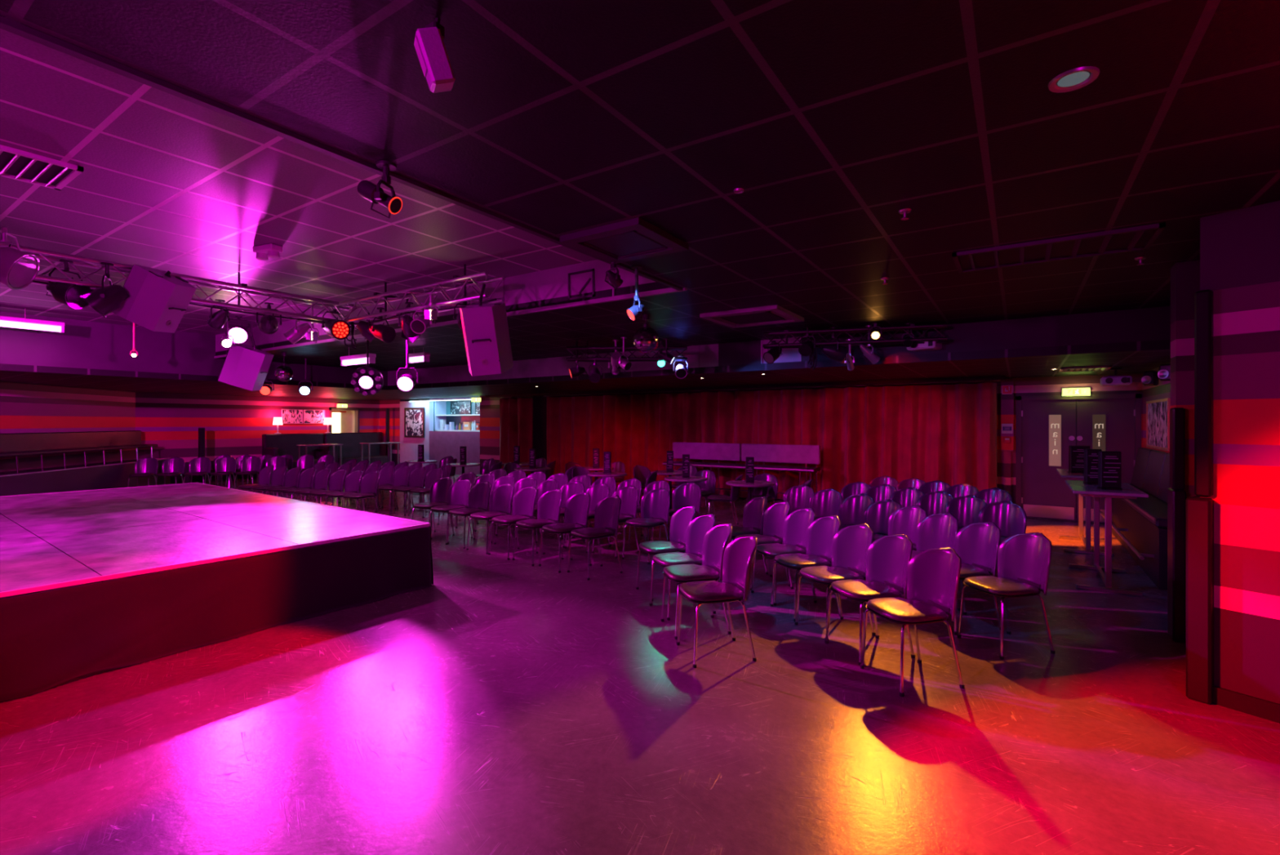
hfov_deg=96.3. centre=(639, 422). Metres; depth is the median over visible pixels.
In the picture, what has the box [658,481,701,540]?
chair
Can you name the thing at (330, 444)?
table
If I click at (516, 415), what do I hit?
curtain
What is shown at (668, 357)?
stage light
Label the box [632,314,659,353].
ball
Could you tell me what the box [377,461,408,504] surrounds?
chair
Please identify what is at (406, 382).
stage light
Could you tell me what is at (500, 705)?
floor
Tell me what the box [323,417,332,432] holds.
table lamp
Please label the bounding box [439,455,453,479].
chair
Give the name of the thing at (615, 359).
stage light
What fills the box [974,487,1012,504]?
chair
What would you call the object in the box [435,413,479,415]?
shelf
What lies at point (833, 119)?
ceiling
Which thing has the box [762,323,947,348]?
lighting truss
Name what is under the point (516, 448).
holder
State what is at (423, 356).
tube light
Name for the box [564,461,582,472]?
chair
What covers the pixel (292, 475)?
chair
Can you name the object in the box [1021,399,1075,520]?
door
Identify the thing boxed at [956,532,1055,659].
chair
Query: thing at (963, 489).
chair
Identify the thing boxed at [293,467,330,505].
chair
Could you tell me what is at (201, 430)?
upright post
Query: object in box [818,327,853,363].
stage light
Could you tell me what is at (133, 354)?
stage light
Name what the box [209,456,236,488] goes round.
chair
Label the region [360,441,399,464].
table
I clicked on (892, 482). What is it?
chair
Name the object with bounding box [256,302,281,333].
stage light
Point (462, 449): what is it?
holder
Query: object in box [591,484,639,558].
chair
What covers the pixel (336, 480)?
chair
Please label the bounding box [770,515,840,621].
chair
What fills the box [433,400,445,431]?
wall
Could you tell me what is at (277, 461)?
chair
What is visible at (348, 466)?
chair
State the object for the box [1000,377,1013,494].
panel column
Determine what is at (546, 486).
chair
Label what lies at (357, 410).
door frame
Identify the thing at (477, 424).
box
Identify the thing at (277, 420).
table lamp
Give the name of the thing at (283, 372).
ball
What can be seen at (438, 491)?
chair
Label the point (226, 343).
stage light
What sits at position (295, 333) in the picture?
stage light
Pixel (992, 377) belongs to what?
trim
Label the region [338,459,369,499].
chair
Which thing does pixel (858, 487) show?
chair
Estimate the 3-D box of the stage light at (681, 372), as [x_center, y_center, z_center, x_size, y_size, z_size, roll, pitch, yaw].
[0.603,-0.803,8.404,0.226,0.334,0.257,0,0,34]
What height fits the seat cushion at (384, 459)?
0.300 m
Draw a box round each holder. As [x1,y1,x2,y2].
[417,444,424,461]
[459,446,466,463]
[513,445,519,462]
[528,448,536,468]
[592,448,599,467]
[603,451,611,473]
[666,450,673,471]
[682,453,689,477]
[745,457,754,482]
[1067,445,1090,473]
[1083,448,1102,484]
[1097,450,1122,489]
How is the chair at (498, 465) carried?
on the floor
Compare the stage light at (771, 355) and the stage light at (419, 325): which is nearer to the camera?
the stage light at (419, 325)
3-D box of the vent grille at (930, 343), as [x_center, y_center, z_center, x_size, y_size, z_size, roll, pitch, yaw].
[3.566,-0.970,7.038,0.050,0.070,0.006,0,0,45]
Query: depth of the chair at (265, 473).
11.08 m
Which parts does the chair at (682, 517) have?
leg, seat, backrest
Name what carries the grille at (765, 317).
attached to the air conditioning unit at (770, 314)
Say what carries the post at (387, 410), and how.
on the floor
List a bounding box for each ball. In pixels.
[274,351,293,381]
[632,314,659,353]
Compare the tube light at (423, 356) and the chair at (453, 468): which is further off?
the chair at (453, 468)
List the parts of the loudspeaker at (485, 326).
handle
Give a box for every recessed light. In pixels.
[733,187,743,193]
[1048,66,1099,93]
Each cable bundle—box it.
[344,321,356,349]
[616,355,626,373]
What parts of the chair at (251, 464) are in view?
seat, backrest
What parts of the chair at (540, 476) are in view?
backrest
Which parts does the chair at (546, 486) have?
backrest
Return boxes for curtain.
[499,395,533,477]
[543,379,999,500]
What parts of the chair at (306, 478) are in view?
seat, backrest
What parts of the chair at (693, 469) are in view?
seat, backrest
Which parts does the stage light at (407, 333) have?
barn door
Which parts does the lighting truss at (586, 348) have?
suspension rod, suspension rod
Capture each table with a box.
[296,443,343,466]
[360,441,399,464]
[406,459,436,494]
[446,462,479,474]
[502,462,528,466]
[514,466,551,504]
[583,466,613,480]
[586,471,627,476]
[650,470,682,509]
[664,475,707,483]
[725,480,773,501]
[1055,468,1114,555]
[1064,480,1148,596]
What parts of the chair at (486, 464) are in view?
backrest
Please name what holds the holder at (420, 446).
on the round table at (424, 460)
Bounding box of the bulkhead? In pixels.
[0,311,387,385]
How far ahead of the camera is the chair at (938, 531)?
5.28 m
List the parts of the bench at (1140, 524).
foot rail, seat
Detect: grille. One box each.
[217,347,230,379]
[413,35,427,76]
[585,230,665,256]
[720,311,784,324]
[928,340,933,346]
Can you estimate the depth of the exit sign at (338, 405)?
19.16 m
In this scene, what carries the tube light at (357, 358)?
hanging from the ceiling at (833, 119)
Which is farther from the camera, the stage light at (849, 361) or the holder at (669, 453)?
the holder at (669, 453)
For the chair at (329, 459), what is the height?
0.823 m
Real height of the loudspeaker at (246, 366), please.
1.130 m
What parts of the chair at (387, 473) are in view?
backrest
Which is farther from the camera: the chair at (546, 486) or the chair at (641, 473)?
the chair at (641, 473)
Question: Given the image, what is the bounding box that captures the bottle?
[473,419,475,430]
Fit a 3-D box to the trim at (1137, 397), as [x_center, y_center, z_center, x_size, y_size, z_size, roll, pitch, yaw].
[7.223,0.600,9.508,1.650,2.100,0.090,0,0,34]
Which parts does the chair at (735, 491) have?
seat, leg, leg, backrest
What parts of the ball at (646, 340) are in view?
motor and wire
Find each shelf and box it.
[434,429,479,431]
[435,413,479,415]
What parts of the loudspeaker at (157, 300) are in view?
handle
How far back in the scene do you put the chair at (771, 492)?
9.29 m
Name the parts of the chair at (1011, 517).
backrest, seat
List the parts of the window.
pane, frame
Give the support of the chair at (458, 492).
on the floor
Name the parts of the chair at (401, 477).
leg, seat, backrest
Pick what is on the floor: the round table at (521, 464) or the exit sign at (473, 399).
the round table at (521, 464)
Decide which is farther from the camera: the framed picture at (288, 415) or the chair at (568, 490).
the framed picture at (288, 415)
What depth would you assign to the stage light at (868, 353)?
7.23 m
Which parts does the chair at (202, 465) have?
seat, backrest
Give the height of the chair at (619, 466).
0.823 m
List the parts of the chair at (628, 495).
backrest, seat, leg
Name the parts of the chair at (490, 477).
backrest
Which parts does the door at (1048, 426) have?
kick plate, glazing frame, vision glass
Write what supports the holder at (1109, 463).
on the table at (1128, 491)
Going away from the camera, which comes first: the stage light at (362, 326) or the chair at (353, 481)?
the stage light at (362, 326)
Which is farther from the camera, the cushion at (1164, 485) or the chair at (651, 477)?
the chair at (651, 477)
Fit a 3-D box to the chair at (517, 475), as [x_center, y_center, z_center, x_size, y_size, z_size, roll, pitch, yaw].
[-2.196,1.238,9.703,0.455,0.823,0.558,0,0,27]
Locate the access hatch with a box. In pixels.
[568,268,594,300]
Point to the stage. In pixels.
(93, 582)
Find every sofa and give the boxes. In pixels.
[262,432,332,467]
[323,431,390,466]
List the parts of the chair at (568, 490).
seat, leg, backrest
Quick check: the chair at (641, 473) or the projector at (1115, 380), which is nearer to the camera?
the projector at (1115, 380)
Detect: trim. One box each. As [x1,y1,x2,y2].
[0,15,683,290]
[213,287,687,358]
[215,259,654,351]
[387,337,800,385]
[485,375,1004,397]
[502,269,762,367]
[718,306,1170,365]
[1015,393,1141,506]
[1167,407,1186,643]
[1186,495,1213,704]
[1194,288,1213,497]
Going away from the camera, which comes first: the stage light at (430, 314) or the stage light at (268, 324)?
the stage light at (430, 314)
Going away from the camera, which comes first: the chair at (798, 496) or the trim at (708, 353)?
the chair at (798, 496)
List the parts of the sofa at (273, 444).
arm, arm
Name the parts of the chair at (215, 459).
backrest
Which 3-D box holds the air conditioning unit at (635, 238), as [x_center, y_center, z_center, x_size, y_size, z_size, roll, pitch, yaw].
[-0.096,-1.200,3.841,0.620,0.040,0.620,0,0,34]
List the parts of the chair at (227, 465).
seat, backrest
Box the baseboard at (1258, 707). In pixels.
[1213,685,1279,723]
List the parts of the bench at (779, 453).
panel, leg, seat, foot rail, panel, leg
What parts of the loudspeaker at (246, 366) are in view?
handle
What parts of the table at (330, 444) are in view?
leg, leg, leg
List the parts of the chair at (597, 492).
seat, backrest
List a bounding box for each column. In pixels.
[533,395,550,465]
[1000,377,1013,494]
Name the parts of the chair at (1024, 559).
leg, seat, leg, leg, backrest, leg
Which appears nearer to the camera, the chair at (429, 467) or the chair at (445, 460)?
the chair at (429, 467)
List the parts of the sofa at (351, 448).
arm, arm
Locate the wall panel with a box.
[400,400,433,466]
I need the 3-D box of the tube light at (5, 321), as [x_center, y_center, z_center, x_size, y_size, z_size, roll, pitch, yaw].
[-9.220,-1.488,7.631,0.120,0.305,2.230,0,0,34]
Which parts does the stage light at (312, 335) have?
barn door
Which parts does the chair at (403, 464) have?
backrest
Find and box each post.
[198,427,204,483]
[385,408,389,455]
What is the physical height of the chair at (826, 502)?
0.823 m
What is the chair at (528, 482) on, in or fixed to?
on the floor
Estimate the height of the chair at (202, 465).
0.823 m
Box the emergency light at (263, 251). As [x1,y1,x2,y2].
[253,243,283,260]
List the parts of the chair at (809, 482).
backrest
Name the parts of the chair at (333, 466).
backrest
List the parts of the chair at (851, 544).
leg, leg, seat, leg, backrest, leg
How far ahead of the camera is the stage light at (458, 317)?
5.95 m
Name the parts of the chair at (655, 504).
leg, seat, leg, leg, backrest, leg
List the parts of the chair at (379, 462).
backrest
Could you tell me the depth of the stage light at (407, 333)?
6.46 m
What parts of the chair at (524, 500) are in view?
leg, leg, seat, leg, backrest, leg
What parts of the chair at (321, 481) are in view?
seat, backrest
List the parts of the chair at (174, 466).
seat, backrest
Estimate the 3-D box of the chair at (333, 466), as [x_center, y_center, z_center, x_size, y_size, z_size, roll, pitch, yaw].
[-6.447,1.238,11.713,0.455,0.823,0.558,0,0,29]
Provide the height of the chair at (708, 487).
0.823 m
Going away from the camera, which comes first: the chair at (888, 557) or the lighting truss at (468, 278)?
the chair at (888, 557)
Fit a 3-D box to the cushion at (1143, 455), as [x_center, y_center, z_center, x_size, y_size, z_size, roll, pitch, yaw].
[7.330,0.670,8.339,0.175,0.581,0.970,0,0,33]
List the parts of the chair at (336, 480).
seat, backrest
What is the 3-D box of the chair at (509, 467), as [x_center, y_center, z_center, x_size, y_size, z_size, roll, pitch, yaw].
[-2.519,1.238,11.696,0.455,0.823,0.558,0,0,-41]
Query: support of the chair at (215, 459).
on the floor
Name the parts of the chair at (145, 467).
seat, backrest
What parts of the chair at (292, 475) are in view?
seat, backrest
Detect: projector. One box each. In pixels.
[906,324,942,351]
[1100,368,1132,386]
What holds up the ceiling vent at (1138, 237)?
in the ceiling at (833, 119)
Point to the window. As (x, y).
(335, 414)
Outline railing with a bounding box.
[0,457,170,496]
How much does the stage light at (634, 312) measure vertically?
0.428 m
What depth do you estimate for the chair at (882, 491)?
7.67 m
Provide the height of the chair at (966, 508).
0.823 m
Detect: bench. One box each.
[0,430,158,473]
[662,441,820,502]
[1099,447,1169,590]
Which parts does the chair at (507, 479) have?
backrest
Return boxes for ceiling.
[0,0,1279,371]
[0,28,597,334]
[0,339,1170,400]
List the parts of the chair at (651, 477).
backrest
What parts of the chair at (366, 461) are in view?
backrest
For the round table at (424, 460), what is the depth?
13.12 m
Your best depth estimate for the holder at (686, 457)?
9.24 m
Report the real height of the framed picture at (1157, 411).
0.680 m
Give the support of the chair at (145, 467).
on the floor
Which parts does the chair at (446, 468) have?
backrest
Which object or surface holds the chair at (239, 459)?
on the floor
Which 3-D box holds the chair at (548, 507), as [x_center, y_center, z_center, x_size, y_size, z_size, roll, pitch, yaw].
[-1.199,1.238,6.899,0.455,0.823,0.558,0,0,45]
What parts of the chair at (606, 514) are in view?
leg, leg, seat, leg, backrest, leg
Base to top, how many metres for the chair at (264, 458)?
0.823 m
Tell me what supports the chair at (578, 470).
on the floor
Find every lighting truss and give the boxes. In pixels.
[0,243,356,327]
[333,263,505,324]
[565,339,687,361]
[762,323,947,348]
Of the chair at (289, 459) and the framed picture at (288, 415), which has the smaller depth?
the chair at (289, 459)
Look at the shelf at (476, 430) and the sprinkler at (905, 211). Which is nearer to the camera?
the sprinkler at (905, 211)
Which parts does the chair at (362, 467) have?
backrest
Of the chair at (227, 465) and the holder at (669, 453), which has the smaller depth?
the holder at (669, 453)
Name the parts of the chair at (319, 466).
backrest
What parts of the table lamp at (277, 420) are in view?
lamp shade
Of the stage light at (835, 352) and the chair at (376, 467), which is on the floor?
the chair at (376, 467)
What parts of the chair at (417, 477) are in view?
leg, leg, seat, backrest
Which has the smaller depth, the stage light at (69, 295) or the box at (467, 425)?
the stage light at (69, 295)
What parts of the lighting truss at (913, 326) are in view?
suspension rod, suspension rod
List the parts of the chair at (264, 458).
backrest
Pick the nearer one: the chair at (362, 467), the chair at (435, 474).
the chair at (435, 474)
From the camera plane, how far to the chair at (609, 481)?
8.76 m
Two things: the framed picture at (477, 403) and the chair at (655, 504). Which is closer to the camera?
the chair at (655, 504)
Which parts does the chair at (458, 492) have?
leg, seat, leg, backrest, leg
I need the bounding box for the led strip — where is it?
[408,398,471,401]
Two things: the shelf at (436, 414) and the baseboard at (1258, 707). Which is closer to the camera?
the baseboard at (1258, 707)
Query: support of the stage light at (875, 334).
hanging from the lighting truss at (913, 326)
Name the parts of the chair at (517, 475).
backrest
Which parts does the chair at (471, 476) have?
backrest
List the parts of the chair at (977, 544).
leg, leg, seat, backrest, leg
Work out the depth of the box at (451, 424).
18.72 m
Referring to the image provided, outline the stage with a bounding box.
[0,482,433,702]
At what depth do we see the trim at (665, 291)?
6.12 m
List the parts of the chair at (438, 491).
seat, leg, leg, backrest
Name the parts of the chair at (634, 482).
leg, backrest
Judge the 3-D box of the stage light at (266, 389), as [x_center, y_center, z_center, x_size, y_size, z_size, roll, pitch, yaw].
[-7.168,-0.863,10.983,0.257,0.715,0.242,0,0,34]
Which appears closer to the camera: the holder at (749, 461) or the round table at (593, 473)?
the holder at (749, 461)
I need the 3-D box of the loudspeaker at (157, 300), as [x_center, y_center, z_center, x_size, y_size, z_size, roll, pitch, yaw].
[-4.675,-1.183,5.529,0.610,0.638,0.422,0,0,6]
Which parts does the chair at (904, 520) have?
backrest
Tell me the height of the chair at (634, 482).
0.823 m
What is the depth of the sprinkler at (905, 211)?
3.30 m
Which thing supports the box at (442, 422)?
on the shelving unit at (442, 409)
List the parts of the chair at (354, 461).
backrest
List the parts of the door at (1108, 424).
kick plate, vision glass, glazing frame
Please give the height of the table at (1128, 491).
0.978 m
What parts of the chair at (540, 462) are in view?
backrest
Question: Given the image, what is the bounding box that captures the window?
[331,410,346,432]
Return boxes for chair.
[127,457,158,487]
[155,457,185,484]
[183,456,211,484]
[204,454,232,486]
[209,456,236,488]
[225,454,252,488]
[233,455,261,491]
[238,464,274,494]
[246,454,272,484]
[251,465,287,497]
[258,455,285,491]
[265,466,302,499]
[279,466,315,502]
[280,453,293,471]
[293,461,326,499]
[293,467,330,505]
[296,453,314,471]
[306,462,339,503]
[308,469,346,507]
[316,453,334,466]
[319,462,353,506]
[324,470,362,511]
[327,458,357,497]
[332,462,366,507]
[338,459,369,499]
[341,471,380,514]
[346,463,380,510]
[351,460,382,499]
[360,464,395,511]
[364,460,395,501]
[375,465,411,514]
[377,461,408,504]
[391,462,422,506]
[391,466,426,515]
[405,462,437,506]
[407,467,444,517]
[411,476,454,539]
[420,463,452,502]
[428,479,472,543]
[437,471,475,527]
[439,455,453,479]
[444,457,457,482]
[445,480,492,548]
[455,473,496,530]
[466,483,513,554]
[474,475,515,534]
[475,457,496,477]
[488,468,506,480]
[488,485,537,559]
[489,461,502,471]
[490,470,525,520]
[495,476,537,536]
[503,462,521,475]
[510,471,546,515]
[512,488,564,565]
[515,478,559,542]
[525,457,546,476]
[538,492,591,573]
[542,480,585,547]
[544,460,555,479]
[546,472,568,488]
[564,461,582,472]
[564,465,576,482]
[564,483,610,552]
[567,495,622,580]
[568,474,591,527]
[572,466,591,486]
[591,475,616,497]
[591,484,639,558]
[610,461,625,482]
[617,477,642,541]
[622,488,670,564]
[628,480,670,542]
[633,464,650,488]
[635,505,695,600]
[640,470,657,494]
[648,513,715,620]
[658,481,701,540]
[661,523,732,639]
[671,464,697,488]
[676,535,757,667]
[693,469,715,517]
[706,474,742,525]
[730,495,768,574]
[734,501,791,590]
[746,472,777,506]
[751,507,816,605]
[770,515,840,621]
[773,478,813,503]
[782,484,814,513]
[794,523,875,641]
[808,488,842,519]
[824,533,915,665]
[839,493,874,530]
[840,481,871,500]
[859,547,964,696]
[863,498,902,541]
[864,484,897,502]
[868,475,898,488]
[872,505,927,550]
[889,487,924,506]
[896,477,925,489]
[911,512,959,610]
[916,490,954,515]
[918,480,951,493]
[944,483,978,497]
[944,494,986,530]
[953,521,1000,635]
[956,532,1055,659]
[963,500,1026,581]
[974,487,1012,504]
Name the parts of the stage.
deck panel, deck panel, deck panel, deck panel, deck panel, deck panel, edge trim, deck panel, deck panel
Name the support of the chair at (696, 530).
on the floor
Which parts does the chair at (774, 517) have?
seat, leg, backrest, leg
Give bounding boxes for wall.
[0,382,135,471]
[135,391,379,483]
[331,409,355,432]
[379,373,1142,503]
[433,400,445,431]
[1142,362,1170,453]
[1170,259,1199,498]
[1200,200,1279,703]
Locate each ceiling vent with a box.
[0,144,84,190]
[951,222,1165,272]
[1058,365,1111,372]
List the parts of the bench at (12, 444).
leg, leg, leg, seat, leg, leg, leg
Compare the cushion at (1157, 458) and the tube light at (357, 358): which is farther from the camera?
the tube light at (357, 358)
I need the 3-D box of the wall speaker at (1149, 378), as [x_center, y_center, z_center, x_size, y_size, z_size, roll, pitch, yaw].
[6.995,-0.600,7.825,0.153,0.200,0.188,0,0,-28]
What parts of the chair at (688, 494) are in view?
leg, seat, backrest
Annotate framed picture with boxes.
[281,408,302,423]
[303,409,324,423]
[404,407,424,437]
[450,400,471,414]
[475,401,479,413]
[1146,397,1170,450]
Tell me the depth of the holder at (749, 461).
8.53 m
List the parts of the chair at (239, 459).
backrest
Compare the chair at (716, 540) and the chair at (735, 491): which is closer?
the chair at (716, 540)
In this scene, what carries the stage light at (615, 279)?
hanging from the ceiling at (833, 119)
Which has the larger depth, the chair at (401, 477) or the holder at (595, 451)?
the holder at (595, 451)
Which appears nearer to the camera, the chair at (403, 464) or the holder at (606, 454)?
the holder at (606, 454)
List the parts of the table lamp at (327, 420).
lamp shade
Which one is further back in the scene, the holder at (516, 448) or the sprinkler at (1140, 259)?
the holder at (516, 448)
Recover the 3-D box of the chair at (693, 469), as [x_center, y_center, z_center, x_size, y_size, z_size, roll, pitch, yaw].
[0.847,1.238,10.982,0.455,0.823,0.558,0,0,29]
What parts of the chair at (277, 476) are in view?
seat, backrest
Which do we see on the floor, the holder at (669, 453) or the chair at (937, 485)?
the chair at (937, 485)
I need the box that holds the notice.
[1001,423,1013,433]
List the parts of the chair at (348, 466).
backrest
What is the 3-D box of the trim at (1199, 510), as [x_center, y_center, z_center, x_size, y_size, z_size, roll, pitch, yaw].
[3.372,1.050,3.435,0.200,1.200,0.110,0,0,-33]
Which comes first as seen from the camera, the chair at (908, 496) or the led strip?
the chair at (908, 496)
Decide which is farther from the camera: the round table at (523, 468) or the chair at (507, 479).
the round table at (523, 468)
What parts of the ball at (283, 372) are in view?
motor and wire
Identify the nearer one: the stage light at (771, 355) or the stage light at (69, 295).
the stage light at (69, 295)
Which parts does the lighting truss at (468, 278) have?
suspension rod, suspension rod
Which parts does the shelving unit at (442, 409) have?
panel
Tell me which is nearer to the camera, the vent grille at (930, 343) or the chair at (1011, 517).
the chair at (1011, 517)
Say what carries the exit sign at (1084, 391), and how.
attached to the wall at (1046, 385)
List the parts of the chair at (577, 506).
leg, leg, seat, leg, backrest, leg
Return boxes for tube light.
[0,307,65,333]
[340,346,376,366]
[408,346,430,363]
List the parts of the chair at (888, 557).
leg, leg, seat, leg, backrest, leg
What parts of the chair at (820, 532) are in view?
leg, leg, seat, leg, backrest, leg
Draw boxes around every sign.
[336,403,347,407]
[471,397,481,401]
[1002,384,1012,394]
[1062,386,1090,396]
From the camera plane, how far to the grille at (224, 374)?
9.25 m
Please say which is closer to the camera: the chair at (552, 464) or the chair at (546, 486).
the chair at (546, 486)
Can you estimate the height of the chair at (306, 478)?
0.823 m
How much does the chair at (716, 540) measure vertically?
0.823 m
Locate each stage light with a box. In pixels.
[0,226,39,289]
[45,259,92,308]
[80,262,128,317]
[129,322,137,359]
[206,298,230,329]
[220,312,234,348]
[225,315,252,344]
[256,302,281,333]
[258,373,274,395]
[283,312,312,344]
[297,358,312,395]
[305,300,319,342]
[321,309,350,339]
[351,338,383,395]
[355,312,374,342]
[356,160,402,217]
[368,306,395,342]
[395,293,418,391]
[397,302,420,342]
[410,302,432,333]
[423,292,438,323]
[453,297,468,330]
[568,339,587,378]
[587,355,602,382]
[604,262,622,288]
[608,339,621,375]
[617,337,631,370]
[626,264,646,320]
[655,341,665,367]
[657,337,674,364]
[672,355,688,378]
[763,340,782,364]
[798,327,816,356]
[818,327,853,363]
[844,338,854,370]
[857,324,879,364]
[869,322,881,340]
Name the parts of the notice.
panel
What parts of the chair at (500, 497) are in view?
leg, leg, seat, leg, backrest, leg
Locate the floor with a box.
[0,474,1279,854]
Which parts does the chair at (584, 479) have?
backrest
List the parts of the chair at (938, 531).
seat, backrest, leg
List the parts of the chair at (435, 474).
leg, seat, backrest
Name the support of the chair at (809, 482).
on the floor
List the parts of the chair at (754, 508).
seat, backrest, leg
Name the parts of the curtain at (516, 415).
rail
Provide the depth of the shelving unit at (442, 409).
18.99 m
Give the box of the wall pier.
[480,395,510,474]
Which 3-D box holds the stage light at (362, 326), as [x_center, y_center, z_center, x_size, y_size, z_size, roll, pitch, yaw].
[-3.309,-1.158,7.044,0.260,0.361,0.258,0,0,14]
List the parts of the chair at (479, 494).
leg, leg, seat, leg, backrest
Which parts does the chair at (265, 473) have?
seat, backrest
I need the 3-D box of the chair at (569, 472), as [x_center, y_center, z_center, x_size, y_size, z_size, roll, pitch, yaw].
[-1.493,1.238,11.079,0.558,0.823,0.455,0,0,14]
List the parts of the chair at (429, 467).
backrest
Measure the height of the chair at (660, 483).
0.823 m
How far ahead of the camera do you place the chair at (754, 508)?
6.46 m
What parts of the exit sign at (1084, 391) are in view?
green panel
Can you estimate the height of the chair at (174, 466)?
0.823 m
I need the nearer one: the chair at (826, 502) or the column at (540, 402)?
the chair at (826, 502)
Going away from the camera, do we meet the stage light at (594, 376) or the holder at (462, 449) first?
the stage light at (594, 376)
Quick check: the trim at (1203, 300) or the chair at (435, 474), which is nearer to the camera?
the trim at (1203, 300)
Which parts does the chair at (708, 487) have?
backrest, leg, seat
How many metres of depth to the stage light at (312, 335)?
7.52 m
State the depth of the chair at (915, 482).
8.52 m
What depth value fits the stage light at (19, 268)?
4.59 m
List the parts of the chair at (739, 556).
leg, leg, seat, leg, backrest, leg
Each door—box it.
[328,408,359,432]
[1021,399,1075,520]
[1076,398,1135,523]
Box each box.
[440,419,445,429]
[444,424,448,429]
[449,422,453,430]
[463,422,471,430]
[476,422,479,430]
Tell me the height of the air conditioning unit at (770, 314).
0.040 m
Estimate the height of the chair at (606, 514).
0.823 m
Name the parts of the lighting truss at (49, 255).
suspension rod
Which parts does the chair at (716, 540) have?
leg, leg, seat, leg, backrest, leg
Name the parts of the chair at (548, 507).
leg, leg, seat, leg, backrest, leg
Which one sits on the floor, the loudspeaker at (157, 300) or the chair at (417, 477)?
the chair at (417, 477)
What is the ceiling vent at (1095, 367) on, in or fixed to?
in the ceiling at (1133, 357)
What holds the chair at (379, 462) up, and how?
on the floor
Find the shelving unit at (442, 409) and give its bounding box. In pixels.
[434,400,479,431]
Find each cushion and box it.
[338,455,388,466]
[1130,447,1152,489]
[1142,449,1168,497]
[1156,453,1169,502]
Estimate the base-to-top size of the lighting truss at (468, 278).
0.436 m
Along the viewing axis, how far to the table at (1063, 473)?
7.28 m
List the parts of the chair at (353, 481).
seat, backrest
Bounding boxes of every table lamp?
[272,417,282,433]
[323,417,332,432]
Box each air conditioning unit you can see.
[560,217,688,263]
[699,304,804,328]
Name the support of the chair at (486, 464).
on the floor
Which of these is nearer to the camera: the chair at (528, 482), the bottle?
the chair at (528, 482)
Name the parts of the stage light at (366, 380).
len plate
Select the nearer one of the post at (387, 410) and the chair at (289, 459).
the chair at (289, 459)
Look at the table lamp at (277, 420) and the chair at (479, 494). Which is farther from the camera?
the table lamp at (277, 420)
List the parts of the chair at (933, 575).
leg, leg, seat, leg, backrest, leg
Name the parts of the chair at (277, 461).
backrest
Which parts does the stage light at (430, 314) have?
barn door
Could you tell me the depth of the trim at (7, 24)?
2.28 m
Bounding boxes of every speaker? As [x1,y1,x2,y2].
[413,17,455,93]
[1141,370,1159,386]
[1157,364,1170,381]
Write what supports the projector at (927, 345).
hanging from the ceiling at (833, 119)
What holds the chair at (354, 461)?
on the floor
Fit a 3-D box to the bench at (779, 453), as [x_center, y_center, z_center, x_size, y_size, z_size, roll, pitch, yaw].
[1.972,1.045,11.640,3.250,1.210,0.490,0,0,34]
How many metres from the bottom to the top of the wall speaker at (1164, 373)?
0.200 m
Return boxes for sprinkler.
[880,277,888,284]
[898,208,911,220]
[1134,256,1146,265]
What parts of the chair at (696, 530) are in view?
leg, leg, seat, backrest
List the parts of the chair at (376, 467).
backrest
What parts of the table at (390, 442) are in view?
leg, leg, leg, leg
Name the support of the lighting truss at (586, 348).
hanging from the ceiling at (833, 119)
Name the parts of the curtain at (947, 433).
rail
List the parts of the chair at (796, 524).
leg, leg, seat, leg, backrest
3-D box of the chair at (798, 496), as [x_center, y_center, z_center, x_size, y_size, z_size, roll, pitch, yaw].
[1.989,1.238,7.417,0.558,0.823,0.455,0,0,-45]
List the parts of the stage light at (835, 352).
barn door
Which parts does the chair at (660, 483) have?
leg, backrest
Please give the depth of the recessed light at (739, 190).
3.01 m
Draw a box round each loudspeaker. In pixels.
[111,263,196,333]
[217,323,273,391]
[458,283,513,376]
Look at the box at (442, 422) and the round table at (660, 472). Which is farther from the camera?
the box at (442, 422)
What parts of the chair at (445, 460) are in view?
backrest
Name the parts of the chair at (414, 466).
backrest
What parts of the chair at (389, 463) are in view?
backrest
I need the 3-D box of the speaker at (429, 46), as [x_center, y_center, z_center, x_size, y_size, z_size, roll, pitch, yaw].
[-0.619,-1.114,1.728,0.113,0.215,0.104,0,0,-25]
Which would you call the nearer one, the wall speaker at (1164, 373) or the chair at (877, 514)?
the chair at (877, 514)
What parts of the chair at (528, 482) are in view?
backrest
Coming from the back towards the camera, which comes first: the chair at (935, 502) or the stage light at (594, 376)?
the stage light at (594, 376)
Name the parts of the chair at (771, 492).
seat, backrest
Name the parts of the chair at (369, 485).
seat, backrest, leg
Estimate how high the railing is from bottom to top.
0.722 m

